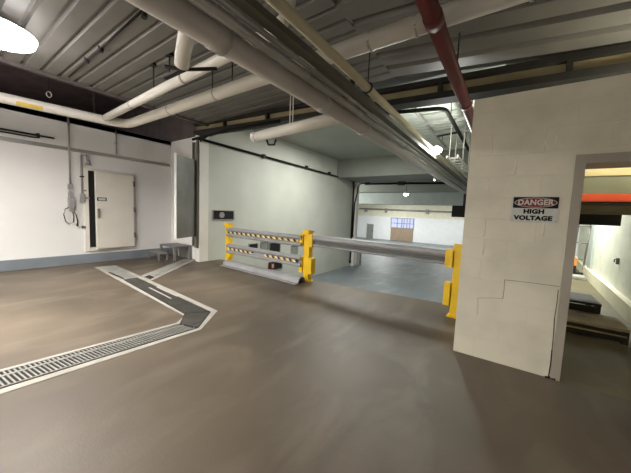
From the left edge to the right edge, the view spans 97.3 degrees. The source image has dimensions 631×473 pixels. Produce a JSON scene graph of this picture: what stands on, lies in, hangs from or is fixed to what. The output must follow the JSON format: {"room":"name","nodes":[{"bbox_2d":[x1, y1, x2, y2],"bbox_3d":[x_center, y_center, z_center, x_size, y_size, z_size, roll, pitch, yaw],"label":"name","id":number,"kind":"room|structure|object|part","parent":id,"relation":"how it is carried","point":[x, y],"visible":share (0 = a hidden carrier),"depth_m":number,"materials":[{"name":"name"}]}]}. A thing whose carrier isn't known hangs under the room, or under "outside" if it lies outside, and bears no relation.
{"room":"industrial basement","nodes":[
{"label":"industrial basement","id":0,"kind":"room"},
{"bbox_2d":[18,106,105,126],"bbox_3d":[-10.497,-3.891,7.367,0.200,2.000,8.400,6,6,35],"label":"wall","id":1,"kind":"structure","parent":0,"point":[18,106],"depth_m":10.01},
{"bbox_2d":[0,63,139,114],"bbox_3d":[-7.491,-4.040,5.254,7.100,0.100,8.400,6,6,35],"label":"ceiling","id":2,"kind":"structure","parent":0,"point":[13,80],"depth_m":8.17,"materials":[{"name":"black metal"}]},
{"bbox_2d":[46,78,51,97],"bbox_3d":[-4.789,-3.178,4.960,0.018,1.348,0.086,6,6,35],"label":"wire loop","id":3,"kind":"object","parent":2,"relation":"hanging from","point":[48,78],"visible":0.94,"depth_m":5.00,"materials":[{"name":"metal"}]},
{"bbox_2d":[0,55,208,125],"bbox_3d":[-4.730,-3.088,3.193,0.080,1.420,8.100,6,6,35],"label":"trim","id":4,"kind":"structure","parent":2,"relation":"attached to","point":[20,65],"depth_m":4.48,"materials":[{"name":"black metal"}]},
{"bbox_2d":[0,105,170,144],"bbox_3d":[-8.434,-2.631,5.947,5.000,0.100,8.320,6,6,35],"label":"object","id":5,"kind":"structure","parent":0,"point":[1,105],"depth_m":6.26,"materials":[{"name":"metal"}]},
{"bbox_2d":[0,103,171,260],"bbox_3d":[-6.498,-0.888,4.693,0.120,3.200,8.320,6,6,35],"label":"wall","id":6,"kind":"structure","parent":0,"point":[34,180],"depth_m":5.97,"materials":[{"name":"white paint"}]},
{"bbox_2d":[0,128,53,138],"bbox_3d":[-7.093,-1.909,3.522,0.070,0.114,5.620,6,6,35],"label":"cable","id":7,"kind":"object","parent":6,"relation":"attached to","point":[37,135],"visible":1,"depth_m":5.45,"materials":[{"name":"metal"}]},
{"bbox_2d":[63,117,78,225],"bbox_3d":[-5.363,-1.490,6.039,0.110,2.540,0.262,6,6,35],"label":"hanging cable","id":8,"kind":"object","parent":6,"relation":"attached to","point":[70,199],"visible":0.98,"depth_m":6.06,"materials":[{"name":"grey metal"}]},
{"bbox_3d":[-5.413,-0.456,6.090,0.020,0.389,0.190,6,6,35],"label":"cord","id":9,"kind":"part","parent":8,"relation":"part of","materials":[{"name":"black rubber"}]},
{"bbox_2d":[79,155,89,201],"bbox_3d":[-5.228,-1.300,6.279,0.090,1.050,0.170,6,6,35],"label":"switch box","id":10,"kind":"object","parent":6,"relation":"attached to","point":[83,198],"visible":1,"depth_m":6.24,"materials":[{"name":"metal"}]},
{"bbox_2d":[0,136,169,166],"bbox_3d":[-6.439,-1.815,4.494,0.050,0.075,8.150,6,6,35],"label":"trim","id":11,"kind":"structure","parent":6,"relation":"attached to","point":[3,138],"depth_m":6.18,"materials":[{"name":"grey metal"}]},
{"bbox_2d":[80,153,90,164],"bbox_3d":[-5.176,-1.752,6.257,0.125,0.240,0.183,6,6,35],"label":"wall lamp","id":12,"kind":"object","parent":6,"relation":"attached to","point":[87,154],"visible":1,"depth_m":6.27,"materials":[{"name":"grey metal"}]},
{"bbox_2d":[0,247,172,271],"bbox_3d":[-6.515,0.611,4.718,0.070,0.210,8.200,6,6,35],"label":"baseboard","id":13,"kind":"structure","parent":6,"relation":"attached to","point":[31,263],"depth_m":6.21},
{"bbox_2d":[83,167,135,251],"bbox_3d":[-4.922,-0.628,6.733,0.184,1.920,1.060,6,6,35],"label":"door","id":14,"kind":"structure","parent":6,"relation":"in","point":[110,210],"depth_m":6.65,"materials":[{"name":"white metal"}]},
{"bbox_2d":[114,130,117,153],"bbox_3d":[-4.835,-2.282,6.729,0.060,0.560,0.050,6,6,35],"label":"conduit pipe","id":15,"kind":"object","parent":6,"relation":"attached to","point":[116,143],"visible":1,"depth_m":6.71,"materials":[{"name":"grey metal"}]},
{"bbox_2d":[106,106,211,141],"bbox_3d":[-5.338,-3.562,8.882,6.580,1.500,0.100,6,6,35],"label":"wall","id":16,"kind":"structure","parent":0,"point":[170,128],"depth_m":8.31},
{"bbox_2d":[171,137,195,258],"bbox_3d":[-3.487,-1.015,7.588,1.500,3.200,0.120,6,6,35],"label":"wall","id":17,"kind":"structure","parent":0,"point":[183,147],"depth_m":7.67,"materials":[{"name":"white paint"}]},
{"bbox_2d":[174,140,198,247],"bbox_3d":[-3.221,-1.063,7.042,0.525,2.690,1.638,0,5,-22],"label":"door","id":18,"kind":"structure","parent":17,"relation":"in","point":[186,170],"depth_m":6.63,"materials":[{"name":"silver metal"}]},
{"bbox_3d":[-3.061,-1.057,7.104,0.060,2.600,0.180,6,6,35],"label":"frame","id":19,"kind":"part","parent":18,"relation":"part of","materials":[{"name":"grey metal"}]},
{"bbox_2d":[0,0,395,122],"bbox_3d":[-2.946,-2.261,1.940,4.400,0.063,8.014,6,6,35],"label":"ceiling","id":20,"kind":"structure","parent":0,"point":[66,32],"depth_m":3.50,"materials":[{"name":"grey metal"}]},
{"bbox_2d":[0,18,37,52],"bbox_3d":[-3.512,-2.236,2.976,0.760,0.240,0.760,6,6,35],"label":"ceiling lamp","id":21,"kind":"object","parent":20,"relation":"attached to","point":[13,38],"visible":1,"depth_m":3.03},
{"bbox_2d":[68,10,146,77],"bbox_3d":[-2.765,-2.349,3.526,2.580,0.070,0.072,6,6,35],"label":"rod","id":22,"kind":"object","parent":20,"relation":"attached to","point":[142,13],"visible":0.9,"depth_m":3.26,"materials":[{"name":"metal"}]},
{"bbox_2d":[102,0,295,120],"bbox_3d":[-2.000,-2.139,3.675,4.602,0.452,0.126,6,6,37],"label":"insulated pipe","id":23,"kind":"object","parent":20,"relation":"hanging from","point":[217,61],"visible":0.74,"depth_m":3.53,"materials":[{"name":"grey plastic"}]},
{"bbox_2d":[0,0,533,127],"bbox_3d":[-2.626,-2.531,0.830,8.058,1.754,6.399,6,6,35],"label":"insulated pipe","id":24,"kind":"object","parent":20,"relation":"hanging from","point":[455,12],"visible":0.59,"depth_m":2.65,"materials":[{"name":"grey plastic"}]},
{"bbox_2d":[250,95,340,145],"bbox_3d":[-0.305,-1.780,3.639,1.578,1.025,0.166,6,6,40],"label":"pipe","id":25,"kind":"object","parent":20,"relation":"hanging from","point":[320,121],"visible":0.84,"depth_m":3.59,"materials":[{"name":"metal"}]},
{"bbox_2d":[125,0,466,193],"bbox_3d":[1.719,-1.497,5.675,0.839,0.190,14.400,6,6,35],"label":"drain pipe","id":26,"kind":"object","parent":20,"relation":"hanging from","point":[192,24],"visible":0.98,"depth_m":1.96,"materials":[{"name":"grey plastic"}]},
{"bbox_3d":[-0.935,-1.268,2.096,0.372,0.052,0.054,1,5,-10],"label":"strap arm","id":27,"kind":"part","parent":26,"relation":"part of","materials":[{"name":"metal"}]},
{"bbox_2d":[195,130,352,276],"bbox_3d":[-0.566,-0.815,10.540,0.200,4.930,8.520,6,6,35],"label":"wall","id":28,"kind":"structure","parent":0,"point":[269,195],"depth_m":8.98,"materials":[{"name":"paint"}]},
{"bbox_2d":[212,210,233,219],"bbox_3d":[-2.507,-0.586,7.574,0.030,0.265,0.700,6,6,35],"label":"air vent","id":29,"kind":"object","parent":28,"relation":"in","point":[216,214],"visible":1,"depth_m":7.55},
{"bbox_2d":[248,243,257,247],"bbox_3d":[-1.915,0.301,8.555,0.030,0.180,0.380,6,6,35],"label":"hatch","id":30,"kind":"object","parent":28,"relation":"attached to","point":[253,245],"visible":0.66,"depth_m":8.57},
{"bbox_2d":[260,242,268,249],"bbox_3d":[-1.644,0.313,8.947,0.030,0.310,0.330,6,6,35],"label":"hatch","id":31,"kind":"object","parent":28,"relation":"attached to","point":[263,245],"visible":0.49,"depth_m":8.96,"materials":[{"name":"grey metal"}]},
{"bbox_2d":[268,262,274,269],"bbox_3d":[-1.460,0.973,9.241,0.105,0.240,0.200,6,6,35],"label":"box","id":32,"kind":"object","parent":28,"relation":"attached to","point":[271,265],"visible":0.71,"depth_m":9.19,"materials":[{"name":"paint"}]},
{"bbox_2d":[269,243,280,251],"bbox_3d":[-1.370,0.385,9.352,0.030,0.380,0.540,6,6,35],"label":"hatch","id":33,"kind":"object","parent":28,"relation":"attached to","point":[276,247],"visible":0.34,"depth_m":9.38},
{"bbox_2d":[198,138,354,262],"bbox_3d":[-0.553,-0.551,10.333,0.100,4.160,8.330,6,6,35],"label":"pipe","id":34,"kind":"object","parent":28,"relation":"attached to","point":[263,156],"visible":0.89,"depth_m":9.21,"materials":[{"name":"metal"}]},
{"bbox_2d":[273,262,282,269],"bbox_3d":[-1.289,0.988,9.556,0.030,0.290,0.430,6,6,35],"label":"box","id":35,"kind":"object","parent":28,"relation":"attached to","point":[277,265],"visible":0.53,"depth_m":9.58,"materials":[{"name":"black plastic"}]},
{"bbox_3d":[-1.299,0.987,9.563,0.006,0.250,0.390,6,6,35],"label":"panel","id":36,"kind":"part","parent":35,"relation":"part of","materials":[{"name":"black plastic"}]},
{"bbox_2d":[291,246,297,254],"bbox_3d":[-0.775,0.499,10.225,0.030,0.350,0.400,6,6,35],"label":"hatch","id":37,"kind":"object","parent":28,"relation":"attached to","point":[294,249],"visible":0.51,"depth_m":10.24,"materials":[{"name":"grey metal"}]},
{"bbox_3d":[-0.785,0.498,10.232,0.006,0.310,0.360,6,6,35],"label":"panel","id":38,"kind":"part","parent":37,"relation":"part of","materials":[{"name":"grey metal"}]},
{"bbox_2d":[337,149,469,182],"bbox_3d":[0.238,-3.261,14.125,15.800,0.950,2.300,6,6,35],"label":"beam","id":39,"kind":"structure","parent":28,"relation":"attached to","point":[389,168],"depth_m":11.21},
{"bbox_2d":[451,180,467,216],"bbox_3d":[6.161,-1.575,11.543,0.790,1.550,0.200,6,6,35],"label":"junction box","id":40,"kind":"object","parent":39,"relation":"attached to","point":[457,211],"visible":0.53,"depth_m":11.55,"materials":[{"name":"metal"}]},
{"bbox_2d":[365,181,467,184],"bbox_3d":[4.497,-2.356,12.296,5.001,0.198,0.140,6,6,35],"label":"pipe","id":41,"kind":"object","parent":28,"relation":"attached to","point":[398,182],"visible":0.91,"depth_m":12.59,"materials":[{"name":"metal"}]},
{"bbox_2d":[0,255,630,472],"bbox_3d":[0.285,1.586,5.391,10.600,1.300,17.000,6,6,35],"label":"floor","id":42,"kind":"structure","parent":0,"point":[314,376],"depth_m":2.18,"materials":[{"name":"brown concrete"}]},
{"bbox_2d":[0,265,216,394],"bbox_3d":[-3.893,0.928,3.408,4.550,0.015,4.030,6,6,35],"label":"floor drain","id":43,"kind":"object","parent":42,"relation":"on","point":[196,315],"visible":1,"depth_m":2.80,"materials":[{"name":"metal"}]},
{"bbox_3d":[-4.008,0.731,5.650,1.371,0.006,0.273,7,6,41],"label":"plate","id":44,"kind":"part","parent":43,"relation":"part of","materials":[{"name":"grey metal"}]},
{"bbox_2d":[148,250,168,260],"bbox_3d":[-4.114,0.495,7.253,0.600,0.200,0.250,6,6,35],"label":"step platform","id":45,"kind":"object","parent":42,"relation":"on","point":[157,252],"visible":1,"depth_m":7.17,"materials":[{"name":"grey metal"}]},
{"bbox_3d":[-4.111,0.410,7.246,0.600,0.030,0.250,6,6,35],"label":"plate","id":46,"kind":"part","parent":45,"relation":"part of","materials":[{"name":"grey metal"}]},
{"bbox_2d":[142,259,193,279],"bbox_3d":[-3.313,0.703,6.318,0.370,0.010,2.357,2,5,-4],"label":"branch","id":47,"kind":"object","parent":42,"relation":"on","point":[157,273],"visible":1,"depth_m":6.06,"materials":[{"name":"concrete"}]},
{"bbox_3d":[-3.281,0.696,6.397,0.180,0.006,1.989,2,5,-6],"label":"plate","id":48,"kind":"part","parent":47,"relation":"part of","materials":[{"name":"grey metal"}]},
{"bbox_2d":[160,243,190,260],"bbox_3d":[-3.771,0.402,7.471,0.740,0.375,0.470,6,6,35],"label":"step platform","id":49,"kind":"object","parent":42,"relation":"on","point":[184,249],"visible":0.97,"depth_m":7.46,"materials":[{"name":"grey metal"}]},
{"bbox_3d":[-3.610,0.457,7.112,0.050,0.340,0.050,6,6,35],"label":"leg","id":50,"kind":"part","parent":49,"relation":"part of","materials":[{"name":"grey metal"}]},
{"bbox_3d":[-3.764,0.233,7.457,0.740,0.035,0.470,6,6,35],"label":"plate","id":51,"kind":"part","parent":49,"relation":"part of","materials":[{"name":"grey metal"}]},
{"bbox_3d":[-3.596,0.407,7.582,0.460,0.320,0.010,6,6,35],"label":"plate","id":52,"kind":"part","parent":49,"relation":"part of","materials":[{"name":"grey metal"}]},
{"bbox_3d":[-3.376,0.438,7.447,0.050,0.340,0.050,6,6,35],"label":"leg","id":53,"kind":"part","parent":49,"relation":"part of","materials":[{"name":"grey metal"}]},
{"bbox_2d":[224,223,233,259],"bbox_3d":[-2.214,0.163,7.154,0.270,1.030,0.200,6,6,36],"label":"post","id":54,"kind":"object","parent":42,"relation":"on","point":[228,240],"visible":0.54,"depth_m":7.12,"materials":[{"name":"yellow metal"}]},
{"bbox_2d":[226,244,301,266],"bbox_3d":[-1.270,0.402,6.309,2.460,0.235,0.072,6,6,37],"label":"guard rail","id":55,"kind":"object","parent":54,"relation":"attached to","point":[279,257],"visible":1,"depth_m":6.15,"materials":[{"name":"grey metal"}]},
{"bbox_2d":[226,228,301,246],"bbox_3d":[-1.254,-0.011,6.273,2.460,0.235,0.072,6,6,37],"label":"guard rail","id":56,"kind":"object","parent":54,"relation":"attached to","point":[265,236],"visible":1,"depth_m":6.12,"materials":[{"name":"grey metal"}]},
{"bbox_2d":[220,260,304,284],"bbox_3d":[-1.264,0.743,6.123,2.460,0.125,0.310,6,6,38],"label":"rail","id":57,"kind":"object","parent":42,"relation":"on","point":[264,272],"visible":1,"depth_m":5.92,"materials":[{"name":"grey metal"}]},
{"bbox_2d":[299,230,315,281],"bbox_3d":[-0.151,0.381,5.590,0.340,1.030,0.200,6,6,37],"label":"post","id":58,"kind":"object","parent":42,"relation":"on","point":[307,266],"visible":0.88,"depth_m":5.53,"materials":[{"name":"yellow metal"}]},
{"bbox_2d":[312,235,445,264],"bbox_3d":[0.895,0.185,4.660,2.550,0.225,0.072,6,6,39],"label":"guard rail","id":59,"kind":"object","parent":58,"relation":"attached to","point":[403,251],"visible":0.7,"depth_m":4.47,"materials":[{"name":"grey metal"}]},
{"bbox_2d":[442,244,461,318],"bbox_3d":[1.958,0.613,3.885,0.270,1.030,0.200,6,6,37],"label":"post","id":60,"kind":"object","parent":42,"relation":"on","point":[452,256],"visible":0.77,"depth_m":3.84,"materials":[{"name":"yellow metal"}]},
{"bbox_2d":[573,256,577,273],"bbox_3d":[6.621,0.774,7.142,0.120,0.525,0.170,6,6,35],"label":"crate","id":61,"kind":"object","parent":42,"relation":"on","point":[575,259],"visible":0.33,"depth_m":7.06,"materials":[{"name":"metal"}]},
{"bbox_2d":[572,274,585,279],"bbox_3d":[6.502,1.004,6.872,0.250,0.104,0.240,6,6,35],"label":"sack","id":62,"kind":"object","parent":42,"relation":"on","point":[574,276],"visible":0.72,"depth_m":6.79,"materials":[{"name":"white fabric"}]},
{"bbox_2d":[575,224,591,274],"bbox_3d":[7.176,0.273,7.518,0.390,1.499,0.400,6,6,35],"label":"trolley","id":63,"kind":"object","parent":42,"relation":"on","point":[590,226],"visible":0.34,"depth_m":7.49,"materials":[{"name":"silver metal"}]},
{"bbox_2d":[568,292,601,313],"bbox_3d":[3.663,1.017,4.192,0.800,0.310,0.600,6,6,35],"label":"step","id":64,"kind":"structure","parent":42,"relation":"on","point":[592,305],"depth_m":3.86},
{"bbox_3d":[3.822,1.077,3.778,0.060,0.275,0.060,6,6,35],"label":"leg","id":65,"kind":"part","parent":64,"relation":"part of","materials":[{"name":"black metal"}]},
{"bbox_2d":[566,309,630,344],"bbox_3d":[3.366,1.114,3.659,0.935,0.185,0.540,6,6,35],"label":"step","id":66,"kind":"structure","parent":42,"relation":"on","point":[612,325],"depth_m":3.39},
{"bbox_3d":[3.598,1.178,3.232,0.060,0.150,0.060,6,6,35],"label":"leg","id":67,"kind":"part","parent":66,"relation":"part of","materials":[{"name":"black metal"}]},
{"bbox_2d":[253,114,433,159],"bbox_3d":[0.796,-3.135,8.366,4.120,0.170,6.500,6,6,35],"label":"ceiling","id":68,"kind":"structure","parent":0,"point":[338,142],"depth_m":9.25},
{"bbox_2d":[350,182,359,265],"bbox_3d":[1.951,-0.607,13.844,0.200,4.150,0.250,6,6,35],"label":"pier","id":69,"kind":"object","parent":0,"point":[353,254],"visible":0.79,"depth_m":13.73,"materials":[{"name":"white paint"}]},
{"bbox_2d":[352,182,369,236],"bbox_3d":[2.189,-1.279,13.491,0.776,2.688,0.090,5,6,27],"label":"pipe","id":70,"kind":"object","parent":69,"relation":"attached to","point":[366,182],"visible":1,"depth_m":13.59,"materials":[{"name":"metal"}]},
{"bbox_2d":[311,237,453,302],"bbox_3d":[2.826,1.212,18.499,15.800,0.200,24.600,6,6,35],"label":"floor","id":71,"kind":"structure","parent":0,"point":[421,280],"depth_m":11.91,"materials":[{"name":"grey concrete"}]},
{"bbox_2d":[356,252,361,264],"bbox_3d":[2.237,0.962,14.254,0.200,0.980,0.220,6,6,35],"label":"utility box","id":72,"kind":"object","parent":71,"relation":"on","point":[358,259],"visible":0.49,"depth_m":14.19,"materials":[{"name":"grey metal"}]},
{"bbox_2d":[357,204,464,245],"bbox_3d":[9.917,-2.053,28.243,15.800,5.200,0.220,6,6,35],"label":"wall","id":73,"kind":"structure","parent":0,"point":[426,230],"depth_m":27.78,"materials":[{"name":"white paint"}]},
{"bbox_2d":[366,223,373,237],"bbox_3d":[6.043,-0.634,30.829,0.750,1.620,0.120,6,6,35],"label":"door","id":74,"kind":"structure","parent":73,"relation":"in","point":[369,234],"depth_m":30.81,"materials":[{"name":"paint"}]},
{"bbox_2d":[390,218,413,241],"bbox_3d":[8.960,-0.731,28.770,2.410,2.360,0.140,6,6,35],"label":"door","id":75,"kind":"structure","parent":73,"relation":"in","point":[401,228],"depth_m":28.71,"materials":[{"name":"brown wood"}]},
{"bbox_2d":[359,208,451,213],"bbox_3d":[9.272,-2.613,28.376,10.501,0.400,0.230,6,6,35],"label":"conduit pipe","id":76,"kind":"object","parent":73,"relation":"attached to","point":[385,209],"visible":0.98,"depth_m":28.45,"materials":[{"name":"grey metal"}]},
{"bbox_2d":[400,64,505,150],"bbox_3d":[3.387,-2.828,6.627,2.150,0.097,6.494,6,6,35],"label":"deck","id":77,"kind":"object","parent":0,"point":[412,119],"visible":0.27,"depth_m":7.07,"materials":[{"name":"grey metal"}]},
{"bbox_2d":[386,103,468,151],"bbox_3d":[3.290,-2.611,6.553,4.382,0.422,1.012,-2,6,-41],"label":"pipe","id":78,"kind":"object","parent":77,"relation":"hanging from","point":[427,109],"visible":0.92,"depth_m":5.38,"materials":[{"name":"metal"}]},
{"bbox_3d":[3.181,-2.456,6.674,0.464,0.084,0.044,6,6,35],"label":"arm","id":79,"kind":"part","parent":78,"relation":"part of","materials":[{"name":"black paint"}]},
{"bbox_2d":[410,100,472,147],"bbox_3d":[3.268,-2.657,6.541,1.020,0.310,3.700,6,6,35],"label":"grid","id":80,"kind":"object","parent":77,"relation":"hanging from","point":[419,116],"visible":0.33,"depth_m":6.19,"materials":[{"name":"metal"}]},
{"bbox_2d":[446,122,470,178],"bbox_3d":[4.657,-2.409,8.454,0.250,1.000,5.400,6,6,35],"label":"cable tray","id":81,"kind":"object","parent":77,"relation":"hanging from","point":[458,157],"visible":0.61,"depth_m":7.03,"materials":[{"name":"silver metal"}]},
{"bbox_3d":[3.193,-2.324,6.551,0.022,0.960,0.019,6,6,35],"label":"hanger rod","id":82,"kind":"part","parent":81,"relation":"part of","materials":[{"name":"silver metal"}]},
{"bbox_3d":[4.548,-1.950,8.557,0.030,0.060,5.400,6,6,35],"label":"rail","id":83,"kind":"part","parent":81,"relation":"part of","materials":[{"name":"silver metal"}]},
{"bbox_3d":[4.728,-1.932,8.432,0.030,0.060,5.400,6,6,35],"label":"rail","id":84,"kind":"part","parent":81,"relation":"part of","materials":[{"name":"silver metal"}]},
{"bbox_3d":[3.659,-2.330,6.835,0.022,0.960,0.019,6,6,35],"label":"hanger rod","id":85,"kind":"part","parent":81,"relation":"part of","materials":[{"name":"silver metal"}]},
{"bbox_3d":[4.289,-2.382,7.736,0.022,0.960,0.019,6,6,35],"label":"hanger rod","id":86,"kind":"part","parent":81,"relation":"part of","materials":[{"name":"silver metal"}]},
{"bbox_2d":[336,0,630,79],"bbox_3d":[0.578,-1.720,-0.471,4.203,0.483,8.054,6,6,35],"label":"ceiling","id":87,"kind":"structure","parent":0,"point":[538,29],"depth_m":2.68,"materials":[{"name":"grey metal"}]},
{"bbox_2d":[264,0,466,181],"bbox_3d":[1.901,-1.974,4.971,0.114,0.670,13.500,6,6,34],"label":"pipe","id":88,"kind":"object","parent":87,"relation":"hanging from","point":[282,7],"visible":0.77,"depth_m":2.56,"materials":[{"name":"metal"}]},
{"bbox_2d":[229,0,466,186],"bbox_3d":[2.165,-1.625,5.356,0.080,0.070,14.400,6,6,35],"label":"channel","id":89,"kind":"object","parent":88,"relation":"attached to","point":[253,9],"visible":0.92,"depth_m":2.27,"materials":[{"name":"metal"}]},
{"bbox_2d":[188,0,466,190],"bbox_3d":[2.087,-1.528,5.416,0.082,0.080,14.400,6,6,35],"label":"conduit pipe","id":90,"kind":"object","parent":89,"relation":"hanging from","point":[210,7],"visible":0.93,"depth_m":2.12,"materials":[{"name":"grey metal"}]},
{"bbox_2d":[215,0,466,187],"bbox_3d":[2.115,-1.579,5.394,0.045,0.044,14.400,6,6,35],"label":"conduit pipe","id":91,"kind":"object","parent":89,"relation":"attached to","point":[226,4],"visible":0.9,"depth_m":2.22,"materials":[{"name":"grey metal"}]},
{"bbox_3d":[0.596,-1.954,3.075,0.014,0.490,0.012,6,6,35],"label":"hanger rod","id":92,"kind":"part","parent":88,"relation":"part of","materials":[{"name":"metal"}]},
{"bbox_2d":[432,145,442,154],"bbox_3d":[2.515,-1.788,5.758,0.200,0.185,0.125,6,6,35],"label":"lamp","id":93,"kind":"object","parent":88,"relation":"attached to","point":[437,149],"visible":0.87,"depth_m":5.71,"materials":[{"name":"metal"}]},
{"bbox_2d":[194,42,630,135],"bbox_3d":[0.809,-2.032,4.216,9.000,0.642,0.220,6,6,35],"label":"steel beam","id":94,"kind":"structure","parent":87,"relation":"attached to","point":[614,60],"depth_m":3.26,"materials":[{"name":"black metal"}]},
{"bbox_2d":[192,119,279,141],"bbox_3d":[-1.796,-2.191,5.851,2.752,0.163,0.062,6,6,34],"label":"pipe","id":95,"kind":"object","parent":94,"relation":"attached to","point":[273,121],"visible":1,"depth_m":5.69,"materials":[{"name":"metal"}]},
{"bbox_2d":[282,65,497,106],"bbox_3d":[0.925,-2.565,4.324,9.020,0.600,0.100,6,6,35],"label":"trim","id":96,"kind":"structure","parent":94,"relation":"attached to","point":[389,83],"depth_m":4.01,"materials":[{"name":"grey metal"}]},
{"bbox_2d":[415,0,473,132],"bbox_3d":[2.185,-1.844,3.863,0.135,0.536,12.000,6,6,35],"label":"pipe","id":97,"kind":"object","parent":87,"relation":"hanging from","point":[433,18],"visible":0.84,"depth_m":2.24,"materials":[{"name":"red metal"}]},
{"bbox_3d":[1.437,-1.855,2.797,0.014,0.390,0.012,6,6,35],"label":"hanger rod","id":98,"kind":"part","parent":97,"relation":"part of","materials":[{"name":"metal"}]},
{"bbox_2d":[453,73,630,379],"bbox_3d":[2.791,0.050,2.070,2.975,2.530,0.320,6,6,35],"label":"wall","id":99,"kind":"structure","parent":0,"point":[525,143],"depth_m":2.52,"materials":[{"name":"white paint"}]},
{"bbox_2d":[510,196,559,222],"bbox_3d":[1.942,-0.241,2.468,0.335,0.232,0.009,6,6,35],"label":"sign","id":100,"kind":"object","parent":99,"relation":"attached to","point":[535,209],"visible":1,"depth_m":2.46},
{"bbox_2d":[550,151,630,381],"bbox_3d":[2.628,0.328,2.209,1.035,1.940,0.325,6,6,35],"label":"door frame","id":101,"kind":"structure","parent":99,"relation":"attached to","point":[616,159],"depth_m":2.33,"materials":[{"name":"paint"}]},
{"bbox_2d":[575,224,580,256],"bbox_3d":[8.078,-0.836,9.756,2.200,3.400,0.100,6,6,35],"label":"wall","id":102,"kind":"structure","parent":0,"point":[580,224],"depth_m":9.28,"materials":[{"name":"white paint"}]},
{"bbox_2d":[577,215,630,300],"bbox_3d":[6.083,-0.551,5.516,0.200,3.400,9.171,6,6,38],"label":"wall","id":103,"kind":"structure","parent":0,"point":[612,242],"depth_m":5.32,"materials":[{"name":"white paint"}]},
{"bbox_2d":[587,225,597,268],"bbox_3d":[7.049,-0.735,6.938,0.065,3.200,0.300,6,6,35],"label":"trim","id":104,"kind":"structure","parent":103,"relation":"attached to","point":[594,227],"depth_m":6.95,"materials":[{"name":"white paint"}]},
{"bbox_2d":[576,258,630,325],"bbox_3d":[5.907,1.010,5.734,0.120,0.240,9.164,6,6,38],"label":"baseboard","id":105,"kind":"structure","parent":103,"relation":"attached to","point":[617,300],"depth_m":4.96,"materials":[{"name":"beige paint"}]},
{"bbox_2d":[582,167,630,193],"bbox_3d":[2.938,-0.748,2.892,1.600,0.610,0.150,6,6,35],"label":"wall","id":106,"kind":"structure","parent":103,"relation":"attached to","point":[617,184],"depth_m":2.81,"materials":[{"name":"beige paint"}]},
{"bbox_2d":[579,202,630,225],"bbox_3d":[3.687,0.359,4.088,1.550,1.640,2.600,6,6,35],"label":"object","id":107,"kind":"structure","parent":0,"point":[591,213],"depth_m":3.81,"materials":[{"name":"metal"}]},
{"bbox_2d":[581,194,630,201],"bbox_3d":[3.029,-0.375,2.795,1.120,0.230,0.100,6,6,35],"label":"beam","id":108,"kind":"structure","parent":107,"relation":"attached to","point":[585,197],"depth_m":2.81,"materials":[{"name":"orange metal"}]},
{"bbox_3d":[-1.225,-2.322,26.141,0.100,5.200,16.400,6,6,35],"label":"wall","id":109,"kind":"structure","parent":0,"visible":0},
{"bbox_2d":[359,192,463,205],"bbox_3d":[3.727,-2.717,19.230,15.800,0.930,0.800,6,6,35],"label":"trim","id":110,"kind":"structure","parent":109,"relation":"attached to","point":[429,198],"depth_m":17.08,"materials":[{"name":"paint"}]},
{"bbox_3d":[5.501,-4.218,21.568,15.800,0.100,16.000,6,6,35],"label":"ceiling","id":111,"kind":"structure","parent":0,"visible":0},
{"bbox_2d":[359,181,461,192],"bbox_3d":[2.669,-3.363,17.612,15.800,1.150,0.600,6,6,35],"label":"beam","id":112,"kind":"structure","parent":111,"relation":"attached to","point":[411,188],"depth_m":15.60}
]}

